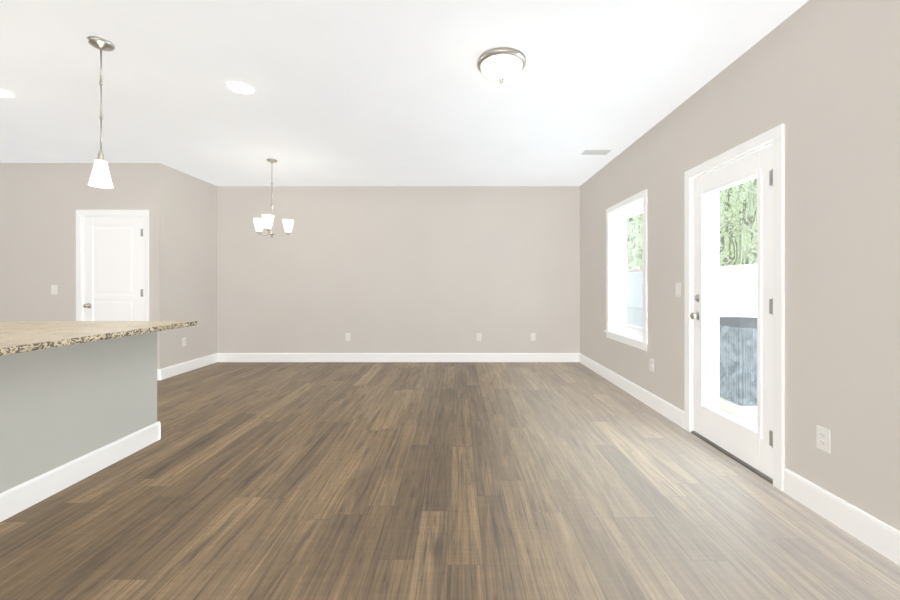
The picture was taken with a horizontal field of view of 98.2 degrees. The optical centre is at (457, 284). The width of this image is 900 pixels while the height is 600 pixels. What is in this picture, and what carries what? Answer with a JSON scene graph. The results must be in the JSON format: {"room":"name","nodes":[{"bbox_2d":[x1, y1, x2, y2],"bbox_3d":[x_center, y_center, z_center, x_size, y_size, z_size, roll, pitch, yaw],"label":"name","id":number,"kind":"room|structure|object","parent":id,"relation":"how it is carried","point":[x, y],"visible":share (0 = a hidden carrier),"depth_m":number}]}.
{"room":"empty living room","nodes":[
{"label":"empty living room","id":0,"kind":"room"},
{"bbox_2d":[0,163,216,368],"bbox_3d":[-5.955,-0.170,5.575,4.390,2.740,1.310,0,0,0],"label":"wall","id":1,"kind":"structure","parent":0,"point":[41,204],"depth_m":4.92},
{"bbox_2d":[51,285,56,293],"bbox_3d":[-5.090,0.060,4.915,0.074,0.118,0.011,0,0,0],"label":"light switch","id":2,"kind":"object","parent":1,"relation":"attached to","point":[53,289],"visible":1,"depth_m":4.91},
{"bbox_2d":[76,210,148,320],"bbox_3d":[-4.350,0.127,4.971,0.912,2.146,0.138,0,0,0],"label":"door frame","id":3,"kind":"structure","parent":1,"relation":"attached to","point":[82,214],"depth_m":4.90},
{"bbox_2d":[83,217,142,320],"bbox_3d":[-4.345,0.162,4.911,0.760,2.053,0.098,0,0,0],"label":"door","id":4,"kind":"structure","parent":1,"relation":"in","point":[113,268],"depth_m":4.93},
{"bbox_2d":[182,337,185,346],"bbox_3d":[-3.756,0.780,5.350,0.008,0.118,0.074,0,0,0],"label":"outlet","id":5,"kind":"object","parent":1,"relation":"attached to","point":[184,341],"visible":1,"depth_m":5.35},
{"bbox_2d":[157,353,216,379],"bbox_3d":[-3.752,1.130,5.482,0.015,0.140,1.155,0,0,0],"label":"baseboard","id":6,"kind":"structure","parent":1,"relation":"attached to","point":[177,369],"depth_m":5.36},
{"bbox_2d":[217,353,576,361],"bbox_3d":[-0.930,1.130,6.072,5.660,0.140,0.015,0,0,0],"label":"baseboard","id":7,"kind":"structure","parent":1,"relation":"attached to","point":[221,357],"depth_m":6.07},
{"bbox_2d":[217,186,579,352],"bbox_3d":[-0.930,-0.170,6.155,5.660,2.740,0.150,0,0,0],"label":"wall","id":8,"kind":"structure","parent":0,"point":[413,269],"depth_m":6.08},
{"bbox_2d":[346,333,349,340],"bbox_3d":[-1.715,0.810,6.076,0.074,0.118,0.008,0,0,0],"label":"electrical outlet","id":9,"kind":"object","parent":8,"relation":"attached to","point":[347,336],"visible":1,"depth_m":6.07},
{"bbox_2d":[477,333,480,340],"bbox_3d":[0.327,0.810,6.076,0.074,0.118,0.008,0,0,0],"label":"electrical outlet","id":10,"kind":"object","parent":8,"relation":"attached to","point":[478,336],"visible":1,"depth_m":6.07},
{"bbox_2d":[531,333,534,340],"bbox_3d":[1.170,0.810,6.073,0.074,0.118,0.014,0,0,0],"label":"electrical outlet","id":11,"kind":"object","parent":8,"relation":"attached to","point":[532,336],"visible":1,"depth_m":6.07},
{"bbox_2d":[0,0,808,185],"bbox_3d":[-3.015,-1.600,1.240,10.270,0.120,9.980,0,0,0],"label":"ceiling","id":12,"kind":"structure","parent":0,"point":[377,93],"depth_m":2.97},
{"bbox_2d":[0,89,14,97],"bbox_3d":[-3.680,-1.536,3.110,0.196,0.008,0.196,0,0,0],"label":"recessed light","id":13,"kind":"object","parent":12,"relation":"in","point":[5,94],"visible":0.98,"depth_m":3.14},
{"bbox_2d":[87,36,114,188],"bbox_3d":[-2.270,-1.084,2.480,0.132,0.912,0.132,0,0,0],"label":"pendant light","id":14,"kind":"object","parent":12,"relation":"hanging from","point":[100,176],"visible":1,"depth_m":2.47},
{"bbox_2d":[226,82,254,94],"bbox_3d":[-1.700,-1.536,3.050,0.196,0.008,0.196,0,0,0],"label":"recessed light","id":15,"kind":"object","parent":12,"relation":"in","point":[240,88],"visible":1,"depth_m":3.04},
{"bbox_2d":[253,158,293,237],"bbox_3d":[-2.312,-1.058,4.771,0.461,0.964,0.455,0,0,0],"label":"chandelier","id":16,"kind":"object","parent":12,"relation":"hanging from","point":[265,221],"visible":1,"depth_m":4.80},
{"bbox_2d":[477,47,525,83],"bbox_3d":[0.300,-1.463,2.690,0.336,0.154,0.336,0,0,0],"label":"flush-mount light","id":17,"kind":"object","parent":12,"relation":"attached to","point":[501,65],"visible":1,"depth_m":2.60},
{"bbox_2d":[581,150,610,154],"bbox_3d":[1.600,-1.536,4.520,0.300,0.008,0.150,0,0,0],"label":"ceiling vent","id":18,"kind":"object","parent":12,"relation":"in","point":[595,152],"visible":0.98,"depth_m":4.51},
{"bbox_2d":[0,362,899,599],"bbox_3d":[-3.015,1.250,1.240,10.270,0.100,9.980,0,0,0],"label":"floor","id":19,"kind":"structure","parent":0,"point":[408,481],"depth_m":2.11},
{"bbox_2d":[0,332,160,521],"bbox_3d":[-2.993,0.757,1.218,1.355,0.885,3.635,0,0,0],"label":"kitchen island","id":20,"kind":"object","parent":19,"relation":"on","point":[70,415],"visible":0.75,"depth_m":2.35},
{"bbox_2d":[0,321,196,355],"bbox_3d":[-2.863,0.297,1.212,1.674,0.035,3.664,0,0,0],"label":"countertop","id":21,"kind":"structure","parent":20,"relation":"on","point":[19,336],"depth_m":2.40},
{"bbox_2d":[580,0,899,530],"bbox_3d":[2.010,-0.170,1.240,0.220,2.740,9.980,0,0,0],"label":"wall","id":22,"kind":"structure","parent":0,"point":[820,79],"depth_m":2.07},
{"bbox_2d":[604,189,647,350],"bbox_3d":[1.978,-0.149,4.435,0.235,1.628,1.070,0,0,0],"label":"window","id":23,"kind":"structure","parent":22,"relation":"in","point":[624,311],"depth_m":4.80},
{"bbox_2d":[577,353,683,428],"bbox_3d":[1.893,1.130,4.657,0.015,0.140,2.805,0,0,0],"label":"baseboard","id":24,"kind":"structure","parent":22,"relation":"attached to","point":[673,413],"depth_m":4.07},
{"bbox_2d":[649,358,653,371],"bbox_3d":[1.896,0.785,3.825,0.008,0.118,0.074,0,0,0],"label":"electrical outlet","id":25,"kind":"object","parent":22,"relation":"attached to","point":[651,364],"visible":1,"depth_m":3.81},
{"bbox_2d":[676,283,680,296],"bbox_3d":[1.895,0.040,3.360,0.011,0.118,0.074,0,0,0],"label":"light switch","id":26,"kind":"object","parent":22,"relation":"attached to","point":[678,289],"visible":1,"depth_m":3.35},
{"bbox_2d":[690,144,772,478],"bbox_3d":[1.902,0.162,2.750,0.116,2.034,0.824,0,0,0],"label":"door","id":27,"kind":"structure","parent":22,"relation":"in","point":[749,444],"depth_m":2.66},
{"bbox_2d":[684,124,784,490],"bbox_3d":[2.016,0.131,2.756,0.268,2.138,0.979,0,0,0],"label":"door frame","id":28,"kind":"structure","parent":22,"relation":"attached to","point":[775,136],"depth_m":2.60},
{"bbox_2d":[816,425,829,452],"bbox_3d":[1.896,0.800,2.025,0.008,0.118,0.074,0,0,0],"label":"electrical outlet","id":29,"kind":"object","parent":22,"relation":"attached to","point":[822,438],"visible":1,"depth_m":2.02},
{"bbox_2d":[784,468,899,565],"bbox_3d":[1.893,1.130,-0.657,0.015,0.140,5.826,0,0,0],"label":"baseboard","id":30,"kind":"structure","parent":22,"relation":"attached to","point":[877,535],"depth_m":1.89},
{"label":"outside","id":31,"kind":"structure","parent":0,"visible":0},
{"bbox_2d":[627,308,756,427],"bbox_3d":[21.075,1.232,12.500,37.850,0.055,65.000,0,0,0],"label":"ground","id":32,"kind":"structure","parent":31,"point":[751,420],"depth_m":3.69},
{"bbox_2d":[627,178,756,269],"bbox_3d":[15.678,-6.646,36.870,11.416,15.714,81.302,0,0,0],"label":"trees","id":33,"kind":"object","parent":32,"relation":"on","point":[743,240],"depth_m":18.69},
{"bbox_2d":[627,264,756,317],"bbox_3d":[9.000,0.182,37.065,0.170,2.045,90.300,0,0,0],"label":"fence","id":34,"kind":"object","parent":32,"relation":"on","point":[736,291],"depth_m":12.63},
{"bbox_2d":[719,317,756,416],"bbox_3d":[3.000,0.779,4.000,0.920,0.851,0.920,0,0,0],"label":"air conditioning unit","id":35,"kind":"object","parent":32,"relation":"on","point":[732,395],"depth_m":3.66}
]}

